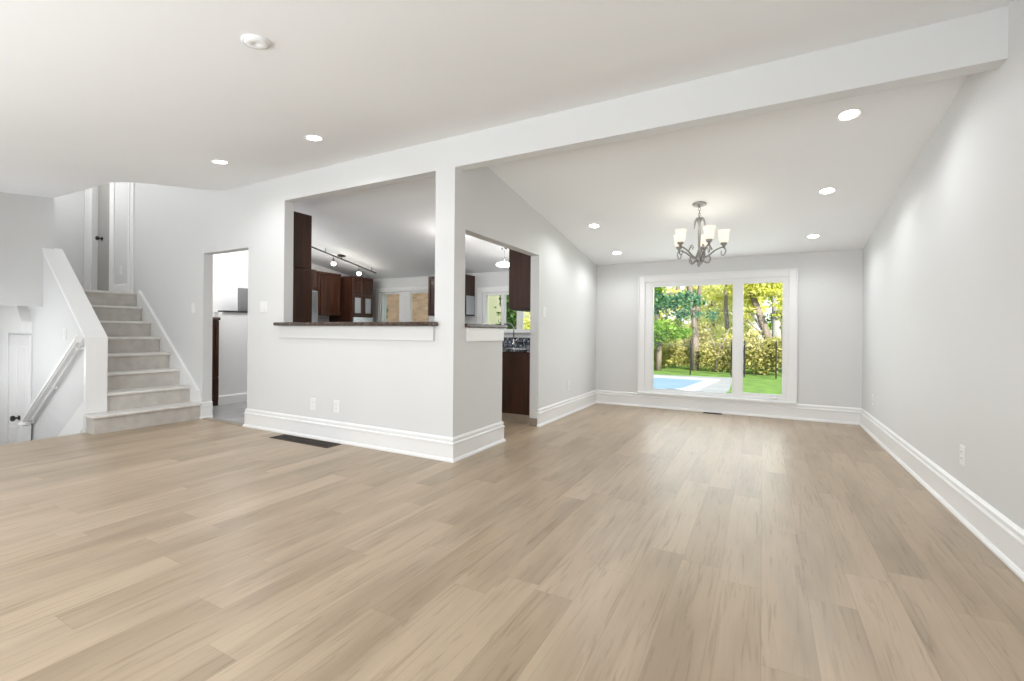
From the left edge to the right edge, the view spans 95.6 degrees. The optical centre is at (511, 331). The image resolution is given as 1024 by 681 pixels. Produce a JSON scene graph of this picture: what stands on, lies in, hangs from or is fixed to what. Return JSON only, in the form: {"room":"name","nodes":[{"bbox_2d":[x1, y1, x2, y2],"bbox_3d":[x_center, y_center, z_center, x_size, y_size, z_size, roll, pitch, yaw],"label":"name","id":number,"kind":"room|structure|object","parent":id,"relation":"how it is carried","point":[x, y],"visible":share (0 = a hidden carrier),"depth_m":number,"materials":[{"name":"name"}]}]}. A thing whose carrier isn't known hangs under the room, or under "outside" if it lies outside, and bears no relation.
{"room":"empty living room","nodes":[
{"label":"empty living room","id":0,"kind":"room"},
{"bbox_2d":[0,192,54,306],"bbox_3d":[-6.945,-1.118,4.253,0.120,1.580,4.060,0,0,28],"label":"wall","id":1,"kind":"structure","parent":0,"point":[26,221],"depth_m":5.77,"materials":[{"name":"paint"}]},
{"bbox_2d":[11,256,100,439],"bbox_3d":[-6.369,0.570,6.225,3.480,3.255,0.170,0,0,28],"label":"wall","id":2,"kind":"structure","parent":0,"point":[58,406],"depth_m":5.76,"materials":[{"name":"paint"}]},
{"bbox_2d":[0,332,10,444],"bbox_3d":[-7.205,1.050,6.558,0.540,2.080,0.035,0,0,28],"label":"trim","id":3,"kind":"structure","parent":2,"relation":"attached to","point":[4,337],"depth_m":6.46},
{"bbox_2d":[0,305,31,332],"bbox_3d":[-7.096,-0.194,6.468,1.760,0.410,0.100,0,0,28],"label":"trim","id":4,"kind":"structure","parent":2,"relation":"attached to","point":[13,319],"depth_m":6.12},
{"bbox_2d":[8,335,31,443],"bbox_3d":[-6.647,1.065,6.212,0.730,2.040,0.113,0,0,28],"label":"door","id":5,"kind":"structure","parent":2,"relation":"in","point":[20,346],"depth_m":6.23,"materials":[{"name":"white wood"}]},
{"bbox_2d":[17,336,83,441],"bbox_3d":[-5.649,1.072,5.659,1.646,2.062,0.136,0,0,28],"label":"handrail","id":6,"kind":"object","parent":2,"relation":"attached to","point":[24,426],"visible":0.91,"depth_m":5.69,"materials":[{"name":"white wood"}]},
{"bbox_2d":[42,248,107,413],"bbox_3d":[-5.386,-0.071,5.695,1.305,2.018,0.200,0,0,28],"label":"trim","id":7,"kind":"structure","parent":2,"relation":"attached to","point":[92,331],"depth_m":5.45,"materials":[{"name":"white paint"}]},
{"bbox_2d":[54,190,84,288],"bbox_3d":[-7.896,-1.833,7.022,0.200,2.465,2.420,0,0,28],"label":"wall","id":8,"kind":"structure","parent":0,"point":[69,211],"depth_m":7.79,"materials":[{"name":"paint"}]},
{"bbox_2d":[85,292,136,306],"bbox_3d":[-7.083,-0.486,6.508,1.940,0.215,2.300,0,0,28],"label":"stair step","id":9,"kind":"structure","parent":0,"point":[107,299],"depth_m":6.77,"materials":[{"name":"carpet"}]},
{"bbox_2d":[214,312,247,404],"bbox_3d":[-4.498,0.425,7.683,0.140,1.475,0.765,0,0,28],"label":"wall","id":10,"kind":"structure","parent":0,"point":[233,326],"depth_m":7.52,"materials":[{"name":"white paint"}]},
{"bbox_2d":[218,310,247,312],"bbox_3d":[-4.481,-0.325,7.714,0.170,0.024,0.700,0,0,28],"label":"stone ledge","id":11,"kind":"object","parent":10,"relation":"on","point":[218,310],"visible":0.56,"depth_m":7.50,"materials":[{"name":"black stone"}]},
{"bbox_2d":[238,288,247,310],"bbox_3d":[-4.427,-0.530,7.754,0.064,0.384,0.280,0,0,28],"label":"heater","id":12,"kind":"object","parent":11,"relation":"on","point":[242,292],"visible":0.56,"depth_m":7.67,"materials":[{"name":"grey metal"}]},
{"bbox_2d":[91,136,461,436],"bbox_3d":[-3.933,-0.433,6.178,7.795,5.200,0.120,0,0,28],"label":"wall","id":13,"kind":"structure","parent":0,"point":[413,386],"depth_m":5.43,"materials":[{"name":"paint"}]},
{"bbox_2d":[95,183,109,290],"bbox_3d":[-6.746,-1.606,7.691,0.630,2.020,0.126,0,0,28],"label":"door","id":14,"kind":"structure","parent":13,"relation":"in","point":[103,190],"depth_m":7.76,"materials":[{"name":"paint"}]},
{"bbox_2d":[84,182,133,292],"bbox_3d":[-6.539,-1.797,7.514,1.680,2.415,0.022,0,0,28],"label":"trim","id":15,"kind":"structure","parent":13,"relation":"attached to","point":[88,192],"depth_m":7.43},
{"bbox_2d":[113,283,126,291],"bbox_3d":[-6.156,-0.669,7.304,0.470,0.165,0.018,0,0,28],"label":"baseboard","id":16,"kind":"structure","parent":13,"relation":"attached to","point":[117,287],"depth_m":7.29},
{"bbox_2d":[192,303,194,312],"bbox_3d":[-4.341,-0.322,6.324,0.085,0.135,0.012,0,0,28],"label":"light switch","id":17,"kind":"object","parent":13,"relation":"attached to","point":[193,304],"visible":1,"depth_m":6.32,"materials":[{"name":"white plastic"}]},
{"bbox_2d":[199,401,212,418],"bbox_3d":[-4.116,1.054,6.252,0.044,0.223,0.154,0,0,28],"label":"baseboard","id":18,"kind":"structure","parent":13,"relation":"in","point":[206,411],"depth_m":6.25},
{"bbox_2d":[260,301,266,311],"bbox_3d":[-2.996,-0.297,5.596,0.135,0.130,0.012,0,0,28],"label":"light switch","id":19,"kind":"object","parent":13,"relation":"attached to","point":[263,305],"visible":1,"depth_m":5.59,"materials":[{"name":"white plastic"}]},
{"bbox_2d":[293,211,311,321],"bbox_3d":[-2.898,-0.632,5.876,0.700,1.655,0.328,0,0,28],"label":"upper cabinet","id":20,"kind":"object","parent":13,"relation":"attached to","point":[302,234],"visible":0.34,"depth_m":5.72,"materials":[{"name":"brown wood"}]},
{"bbox_2d":[310,398,315,410],"bbox_3d":[-2.217,0.810,5.170,0.085,0.135,0.011,0,0,28],"label":"wall outlet","id":21,"kind":"object","parent":13,"relation":"attached to","point":[312,400],"visible":1,"depth_m":5.16,"materials":[{"name":"white plastic"}]},
{"bbox_2d":[334,400,339,412],"bbox_3d":[-1.887,0.804,4.992,0.085,0.135,0.011,0,0,28],"label":"wall outlet","id":22,"kind":"object","parent":13,"relation":"attached to","point":[336,402],"visible":1,"depth_m":4.99,"materials":[{"name":"white plastic"}]},
{"bbox_2d":[273,322,437,340],"bbox_3d":[-1.698,-0.010,4.947,2.345,0.181,0.235,0,0,28],"label":"granite ledge","id":23,"kind":"object","parent":13,"relation":"attached to","point":[407,331],"visible":0.94,"depth_m":4.78,"materials":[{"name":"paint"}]},
{"bbox_2d":[242,408,505,462],"bbox_3d":[-1.699,1.074,5.412,3.183,0.223,0.978,0,0,28],"label":"baseboard","id":24,"kind":"structure","parent":13,"relation":"attached to","point":[429,446],"depth_m":4.76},
{"bbox_2d":[213,250,348,321],"bbox_3d":[-4.405,-0.412,8.788,0.120,3.250,4.020,0,0,28],"label":"wall","id":25,"kind":"structure","parent":0,"point":[230,270],"depth_m":7.92,"materials":[{"name":"white paint"}]},
{"bbox_2d":[309,269,315,289],"bbox_3d":[-4.128,-0.979,8.504,0.610,0.370,0.820,0,0,28],"label":"upper cabinet","id":26,"kind":"object","parent":25,"relation":"attached to","point":[313,271],"visible":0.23,"depth_m":8.67,"materials":[{"name":"brown wood"}]},
{"bbox_2d":[313,271,340,315],"bbox_3d":[-3.853,-0.752,9.278,0.360,0.860,0.785,0,0,28],"label":"upper cabinet","id":27,"kind":"object","parent":25,"relation":"attached to","point":[328,285],"visible":0.55,"depth_m":9.27,"materials":[{"name":"red wood"}]},
{"bbox_2d":[0,0,1013,197],"bbox_3d":[-2.591,-1.587,2.416,9.400,0.700,5.270,0,0,28],"label":"ceiling","id":28,"kind":"structure","parent":0,"point":[94,93],"depth_m":2.89,"materials":[{"name":"paint"}]},
{"bbox_2d":[210,160,229,164],"bbox_3d":[-2.989,-1.738,4.750,0.171,0.036,0.172,0,0,23],"label":"recessed light","id":29,"kind":"object","parent":28,"relation":"in","point":[222,162],"visible":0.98,"depth_m":4.76,"materials":[{"name":"white plastic"}]},
{"bbox_2d":[241,34,270,49],"bbox_3d":[-1.403,-1.585,2.544,0.143,0.030,0.143,0,0,35],"label":"smoke detector","id":30,"kind":"object","parent":28,"relation":"attached to","point":[254,41],"visible":1,"depth_m":2.52,"materials":[{"name":"plastic"}]},
{"bbox_2d":[304,135,323,141],"bbox_3d":[-1.771,-1.734,4.152,0.171,0.036,0.172,0,0,23],"label":"recessed light","id":31,"kind":"object","parent":28,"relation":"in","point":[311,137],"visible":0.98,"depth_m":4.15,"materials":[{"name":"white"}]},
{"bbox_2d":[0,402,1023,680],"bbox_3d":[-1.557,1.247,4.328,9.360,0.120,9.340,0,0,28],"label":"floor","id":32,"kind":"structure","parent":0,"point":[598,541],"depth_m":2.43,"materials":[{"name":"brown wood"}]},
{"bbox_2d":[83,289,201,434],"bbox_3d":[-5.299,0.270,6.181,2.040,1.772,1.169,0,0,28],"label":"staircase","id":33,"kind":"structure","parent":32,"relation":"on","point":[127,369],"depth_m":6.18,"materials":[{"name":"carpet"}]},
{"bbox_2d":[212,317,220,405],"bbox_3d":[-4.939,0.466,7.133,0.510,1.385,0.602,0,0,28],"label":"base cabinet","id":34,"kind":"object","parent":32,"relation":"on","point":[215,325],"visible":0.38,"depth_m":7.23,"materials":[{"name":"brown wood"}]},
{"bbox_2d":[202,418,242,425],"bbox_3d":[-3.710,1.164,6.000,0.980,0.010,0.090,0,0,28],"label":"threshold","id":35,"kind":"structure","parent":32,"relation":"on","point":[209,419],"depth_m":5.99,"materials":[{"name":"beige wood"}]},
{"bbox_2d":[270,434,340,447],"bbox_3d":[-2.242,1.178,5.014,0.920,0.006,0.185,0,0,28],"label":"floor vent","id":36,"kind":"object","parent":32,"relation":"in","point":[291,438],"visible":1,"depth_m":4.99,"materials":[{"name":"black metal"}]},
{"bbox_2d":[312,290,317,321],"bbox_3d":[-4.074,0.201,8.441,0.762,1.930,0.770,0,0,28],"label":"refrigerator","id":37,"kind":"object","parent":32,"relation":"on","point":[314,293],"visible":0.1,"depth_m":8.56,"materials":[{"name":"silver metal"}]},
{"bbox_2d":[329,276,372,321],"bbox_3d":[-3.387,0.022,9.793,0.700,2.300,0.560,0,0,28],"label":"tall cabinet","id":38,"kind":"object","parent":32,"relation":"on","point":[356,293],"visible":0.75,"depth_m":9.53,"materials":[{"name":"brown wood"}]},
{"bbox_2d":[352,317,372,321],"bbox_3d":[-3.094,-0.071,9.634,0.035,0.450,0.540,0,0,28],"label":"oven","id":39,"kind":"object","parent":38,"relation":"in","point":[354,319],"depth_m":9.60,"materials":[{"name":"silver metal"}]},
{"bbox_2d":[502,351,529,422],"bbox_3d":[0.561,0.740,7.135,0.535,0.930,2.189,0,0,28],"label":"base cabinet","id":40,"kind":"object","parent":32,"relation":"on","point":[515,365],"visible":0.34,"depth_m":6.16,"materials":[{"name":"brown wood"}]},
{"bbox_2d":[460,166,596,434],"bbox_3d":[0.427,-0.397,6.172,0.120,3.200,4.020,0,0,28],"label":"wall","id":41,"kind":"structure","parent":0,"point":[563,278],"depth_m":5.91,"materials":[{"name":"paint"}]},
{"bbox_2d":[465,323,507,341],"bbox_3d":[-0.323,0.009,4.798,0.215,0.177,0.768,0,0,28],"label":"granite ledge","id":42,"kind":"object","parent":41,"relation":"attached to","point":[474,332],"visible":0.88,"depth_m":4.69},
{"bbox_2d":[509,249,530,311],"bbox_3d":[0.335,-0.750,6.531,0.382,0.935,0.900,0,0,28],"label":"upper cabinet","id":43,"kind":"object","parent":41,"relation":"attached to","point":[519,263],"visible":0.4,"depth_m":6.15,"materials":[{"name":"brown wood"}]},
{"bbox_2d":[529,418,536,426],"bbox_3d":[0.271,1.152,5.912,0.116,0.100,0.015,0,0,28],"label":"floor","id":44,"kind":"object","parent":41,"relation":"attached to","point":[532,421],"visible":1,"depth_m":5.90,"materials":[{"name":"beige wood"}]},
{"bbox_2d":[543,307,545,316],"bbox_3d":[0.422,-0.254,6.027,0.012,0.130,0.085,0,0,28],"label":"light switch","id":45,"kind":"object","parent":41,"relation":"attached to","point":[544,308],"visible":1,"depth_m":6.01,"materials":[{"name":"white plastic"}]},
{"bbox_2d":[372,249,862,407],"bbox_3d":[0.588,0.055,8.482,9.360,2.900,0.200,0,0,28],"label":"wall","id":46,"kind":"structure","parent":0,"point":[830,283],"depth_m":6.50,"materials":[{"name":"paint"}]},
{"bbox_2d":[376,286,434,321],"bbox_3d":[-2.263,0.116,9.940,1.680,2.130,0.110,0,0,28],"label":"window","id":47,"kind":"structure","parent":46,"relation":"in","point":[405,298],"depth_m":9.99,"materials":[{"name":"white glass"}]},
{"bbox_2d":[428,274,474,315],"bbox_3d":[-1.194,-0.700,9.143,0.905,0.780,0.339,0,0,28],"label":"upper cabinet","id":48,"kind":"object","parent":46,"relation":"attached to","point":[469,279],"visible":0.23,"depth_m":9.02,"materials":[{"name":"brown wood"}]},
{"bbox_2d":[477,286,529,332],"bbox_3d":[0.046,-0.395,8.693,1.660,0.910,0.150,0,0,28],"label":"window","id":49,"kind":"structure","parent":46,"relation":"in","point":[503,291],"depth_m":8.83,"materials":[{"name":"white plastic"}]},
{"bbox_2d":[502,337,529,343],"bbox_3d":[-0.573,0.164,7.734,3.113,0.118,2.219,0,0,28],"label":"backsplash","id":50,"kind":"structure","parent":46,"relation":"attached to","point":[507,340],"depth_m":8.62,"materials":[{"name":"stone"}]},
{"bbox_2d":[637,268,797,404],"bbox_3d":[3.043,0.058,7.063,2.210,1.906,0.160,0,0,28],"label":"window","id":51,"kind":"structure","parent":46,"relation":"in","point":[788,277],"depth_m":6.89,"materials":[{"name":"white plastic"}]},
{"bbox_2d":[294,75,967,278],"bbox_3d":[-0.328,-1.510,6.609,9.310,0.768,4.180,0,0,28],"label":"ceiling","id":52,"kind":"structure","parent":0,"point":[759,178],"depth_m":5.03,"materials":[{"name":"paint"}]},
{"bbox_2d":[312,246,375,274],"bbox_3d":[-3.209,-1.321,8.438,0.149,0.456,2.200,0,0,21],"label":"track light","id":53,"kind":"object","parent":52,"relation":"attached to","point":[333,263],"visible":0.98,"depth_m":8.54,"materials":[{"name":"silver metal"}]},
{"bbox_2d":[496,247,508,266],"bbox_3d":[-0.122,-1.186,7.383,0.270,0.322,0.270,0,0,28],"label":"pendant light","id":54,"kind":"object","parent":52,"relation":"hanging from","point":[500,264],"visible":0.74,"depth_m":7.31,"materials":[{"name":"silver metal"}]},
{"bbox_2d":[588,224,599,228],"bbox_3d":[1.085,-1.401,6.140,0.171,0.044,0.171,0,0,34],"label":"recessed light","id":55,"kind":"object","parent":52,"relation":"in","point":[593,226],"visible":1,"depth_m":6.14,"materials":[{"name":"white plastic"}]},
{"bbox_2d":[611,251,621,254],"bbox_3d":[1.620,-1.217,7.164,0.171,0.044,0.171,0,0,34],"label":"recessed light","id":56,"kind":"object","parent":52,"relation":"in","point":[614,252],"visible":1,"depth_m":7.17,"materials":[{"name":"white"}]},
{"bbox_2d":[673,201,729,266],"bbox_3d":[2.124,-1.090,5.236,0.606,0.735,0.599,0,0,28],"label":"chandelier","id":57,"kind":"object","parent":52,"relation":"hanging from","point":[704,240],"visible":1,"depth_m":5.15,"materials":[{"name":"white glass"}]},
{"bbox_2d":[805,234,820,238],"bbox_3d":[3.818,-1.210,5.889,0.171,0.044,0.171,0,0,34],"label":"recessed light","id":58,"kind":"object","parent":52,"relation":"in","point":[812,236],"visible":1,"depth_m":5.89,"materials":[{"name":"white plastic"}]},
{"bbox_2d":[817,187,836,194],"bbox_3d":[3.185,-1.426,4.694,0.171,0.044,0.171,0,0,34],"label":"recessed light","id":59,"kind":"object","parent":52,"relation":"in","point":[828,190],"visible":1,"depth_m":4.69,"materials":[{"name":"white plastic"}]},
{"bbox_2d":[835,108,862,121],"bbox_3d":[2.545,-1.640,3.507,0.171,0.044,0.171,0,0,34],"label":"recessed light","id":60,"kind":"object","parent":52,"relation":"in","point":[853,112],"visible":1,"depth_m":3.50,"materials":[{"name":"white plastic"}]},
{"bbox_2d":[455,6,1007,170],"bbox_3d":[1.118,-1.746,3.451,3.665,0.490,0.120,0,0,28],"label":"ceiling beam","id":61,"kind":"structure","parent":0,"point":[975,43],"depth_m":3.08,"materials":[{"name":"paint"}]},
{"bbox_2d":[862,0,1023,529],"bbox_3d":[2.539,-0.404,2.090,0.150,3.350,9.590,0,0,28],"label":"wall","id":62,"kind":"structure","parent":0,"point":[943,342],"depth_m":3.08,"materials":[{"name":"paint"}]},
{"bbox_2d":[537,390,1023,581],"bbox_3d":[0.836,1.095,2.977,3.667,0.223,9.240,0,0,28],"label":"baseboard","id":63,"kind":"structure","parent":62,"relation":"attached to","point":[1002,536],"depth_m":5.00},
{"bbox_2d":[960,444,965,466],"bbox_3d":[2.956,0.813,3.047,0.011,0.130,0.085,0,0,28],"label":"wall outlet","id":64,"kind":"object","parent":62,"relation":"attached to","point":[962,448],"visible":1,"depth_m":3.03,"materials":[{"name":"white plastic"}]},
{"bbox_3d":[-7.223,2.140,5.753,2.450,0.100,1.460,0,0,28],"label":"floor","id":65,"kind":"structure","parent":0,"visible":0},
{"bbox_2d":[57,401,83,436],"bbox_3d":[-5.883,1.446,5.204,1.560,1.310,1.154,0,0,28],"label":"wall","id":66,"kind":"structure","parent":65,"relation":"on","point":[75,425],"depth_m":5.42,"materials":[{"name":"paint"}]},
{"label":"outside","id":67,"kind":"structure","parent":0,"visible":0},
{"bbox_2d":[654,358,781,394],"bbox_3d":[13.933,1.716,31.021,55.000,0.300,52.160,0,0,28],"label":"lawn","id":68,"kind":"structure","parent":67,"point":[753,383],"depth_m":15.71,"materials":[{"name":"green plant"}]},
{"bbox_2d":[386,293,428,321],"bbox_3d":[-4.011,-0.408,13.487,5.500,3.650,0.700,0,0,28],"label":"brick house","id":69,"kind":"structure","parent":68,"relation":"on","point":[419,300],"depth_m":12.83,"materials":[{"name":"brown brick"}]},
{"bbox_2d":[488,295,529,327],"bbox_3d":[0.211,0.102,13.837,2.800,2.700,0.140,0,0,28],"label":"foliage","id":70,"kind":"object","parent":68,"relation":"on","point":[493,300],"visible":0.02,"depth_m":14.16,"materials":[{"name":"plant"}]},
{"bbox_2d":[494,295,523,328],"bbox_3d":[-0.026,0.181,11.447,0.827,2.537,0.915,0,0,28],"label":"shrub","id":71,"kind":"object","parent":68,"relation":"on","point":[511,316],"visible":0.18,"depth_m":11.27,"materials":[{"name":"green plant"}]},
{"bbox_2d":[516,313,529,328],"bbox_3d":[0.630,0.401,12.455,1.802,1.855,1.182,0,0,28],"label":"shrub","id":72,"kind":"object","parent":68,"relation":"on","point":[526,319],"visible":0.03,"depth_m":12.43,"materials":[{"name":"yellow plant"}]},
{"bbox_2d":[654,287,675,322],"bbox_3d":[8.264,-2.604,27.062,2.975,8.258,2.951,0,0,-22],"label":"tree","id":73,"kind":"object","parent":68,"relation":"on","point":[668,288],"visible":0.02,"depth_m":26.70,"materials":[{"name":"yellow plant"}]},
{"bbox_2d":[654,320,685,364],"bbox_3d":[6.949,0.495,21.091,2.093,2.093,1.652,0,0,10],"label":"shrub","id":74,"kind":"object","parent":68,"relation":"on","point":[663,320],"visible":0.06,"depth_m":20.86,"materials":[{"name":"green plant"}]},
{"bbox_2d":[654,287,693,370],"bbox_3d":[5.422,-0.538,17.718,2.902,4.074,2.190,0,0,28],"label":"tree","id":75,"kind":"object","parent":68,"relation":"on","point":[662,330],"visible":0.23,"depth_m":17.34,"materials":[{"name":"green plant"}]},
{"bbox_2d":[654,337,699,367],"bbox_3d":[6.126,0.620,19.239,3.341,1.789,1.735,0,0,26],"label":"shrub","id":76,"kind":"object","parent":68,"relation":"on","point":[668,353],"visible":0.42,"depth_m":18.65,"materials":[{"name":"green plant"}]},
{"bbox_2d":[662,286,704,340],"bbox_3d":[9.428,-2.579,26.170,3.254,8.300,2.617,0,0,28],"label":"tree","id":77,"kind":"object","parent":68,"relation":"on","point":[677,288],"visible":0.04,"depth_m":25.91,"materials":[{"name":"green plant"}]},
{"bbox_2d":[654,286,718,370],"bbox_3d":[6.719,-1.441,18.349,3.294,5.900,3.332,0,0,-3],"label":"tree","id":78,"kind":"object","parent":68,"relation":"on","point":[694,309],"visible":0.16,"depth_m":17.46,"materials":[{"name":"green plant"}]},
{"bbox_2d":[654,374,731,392],"bbox_3d":[3.882,1.472,13.129,4.150,0.020,6.400,0,0,28],"label":"pool deck","id":79,"kind":"object","parent":68,"relation":"on","point":[723,385],"visible":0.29,"depth_m":12.97,"materials":[{"name":"concrete"}]},
{"bbox_2d":[654,375,719,390],"bbox_3d":[3.897,1.448,13.263,3.450,0.030,4.450,0,0,28],"label":"swimming pool","id":80,"kind":"object","parent":79,"relation":"on","point":[660,382],"visible":0.38,"depth_m":13.21,"materials":[{"name":"blue liquid"}]},
{"bbox_2d":[675,322,714,366],"bbox_3d":[7.947,0.539,20.302,2.127,2.039,1.506,0,0,28],"label":"shrub","id":81,"kind":"object","parent":68,"relation":"on","point":[703,334],"visible":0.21,"depth_m":20.03,"materials":[{"name":"green plant"}]},
{"bbox_2d":[693,285,728,347],"bbox_3d":[11.183,-2.582,25.804,3.089,8.258,2.495,0,0,-5],"label":"tree","id":82,"kind":"object","parent":68,"relation":"on","point":[710,305],"visible":0.02,"depth_m":25.66,"materials":[{"name":"green plant"}]},
{"bbox_2d":[654,340,780,378],"bbox_3d":[5.673,0.890,16.483,12.700,1.215,0.056,0,0,28],"label":"fence","id":83,"kind":"object","parent":68,"relation":"on","point":[776,366],"visible":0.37,"depth_m":15.37,"materials":[{"name":"black metal"}]},
{"bbox_2d":[694,328,745,371],"bbox_3d":[7.925,0.693,17.576,2.096,1.667,1.637,0,0,28],"label":"shrub","id":84,"kind":"object","parent":68,"relation":"on","point":[709,354],"visible":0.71,"depth_m":17.38,"materials":[{"name":"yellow plant"}]},
{"bbox_2d":[690,285,763,345],"bbox_3d":[10.133,-1.089,22.129,3.228,5.255,3.464,0,0,8],"label":"tree","id":85,"kind":"object","parent":68,"relation":"on","point":[725,318],"visible":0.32,"depth_m":21.76,"materials":[{"name":"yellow plant"}]},
{"bbox_2d":[713,322,753,368],"bbox_3d":[9.249,0.574,19.147,2.214,1.936,1.482,0,0,28],"label":"shrub","id":86,"kind":"object","parent":68,"relation":"on","point":[746,327],"visible":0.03,"depth_m":19.04,"materials":[{"name":"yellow plant"}]},
{"bbox_2d":[710,292,770,336],"bbox_3d":[11.974,-2.554,24.733,3.231,8.295,2.730,0,0,28],"label":"tree","id":87,"kind":"object","parent":68,"relation":"on","point":[763,306],"visible":0.02,"depth_m":24.19,"materials":[{"name":"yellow plant"}]},
{"bbox_2d":[720,283,782,371],"bbox_3d":[9.620,-0.893,18.369,2.790,4.875,2.336,0,0,24],"label":"tree","id":88,"kind":"object","parent":68,"relation":"on","point":[765,290],"visible":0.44,"depth_m":17.97,"materials":[{"name":"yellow plant"}]},
{"bbox_2d":[729,327,781,374],"bbox_3d":[8.823,0.662,16.261,2.015,1.746,1.984,0,0,-6],"label":"shrub","id":89,"kind":"object","parent":68,"relation":"on","point":[766,358],"visible":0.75,"depth_m":16.07,"materials":[{"name":"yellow plant"}]},
{"bbox_2d":[760,284,781,368],"bbox_3d":[10.949,-1.002,19.478,2.964,5.091,2.590,0,0,32],"label":"tree","id":90,"kind":"object","parent":68,"relation":"on","point":[776,325],"visible":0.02,"depth_m":19.26,"materials":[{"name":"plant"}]},
{"bbox_2d":[764,285,781,329],"bbox_3d":[15.195,-2.549,26.070,3.339,8.256,2.475,0,0,11],"label":"tree","id":91,"kind":"object","parent":68,"relation":"on","point":[769,324],"visible":0.05,"depth_m":25.98,"materials":[{"name":"green plant"}]},
{"bbox_3d":[-0.415,0.732,8.561,2.570,0.930,0.609,0,0,28],"label":"base cabinet","id":92,"kind":"object","parent":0,"visible":0},
{"bbox_2d":[502,337,529,351],"bbox_3d":[-0.573,0.184,7.734,3.113,0.158,2.219,0,0,28],"label":"countertop","id":93,"kind":"structure","parent":92,"relation":"on","point":[522,344],"depth_m":8.07,"materials":[{"name":"stone"}]},
{"bbox_2d":[503,323,518,343],"bbox_3d":[-0.051,0.033,8.394,0.347,0.389,0.108,0,0,-1],"label":"faucet","id":94,"kind":"object","parent":93,"relation":"on","point":[503,323],"visible":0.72,"depth_m":8.40,"materials":[{"name":"silver metal"}]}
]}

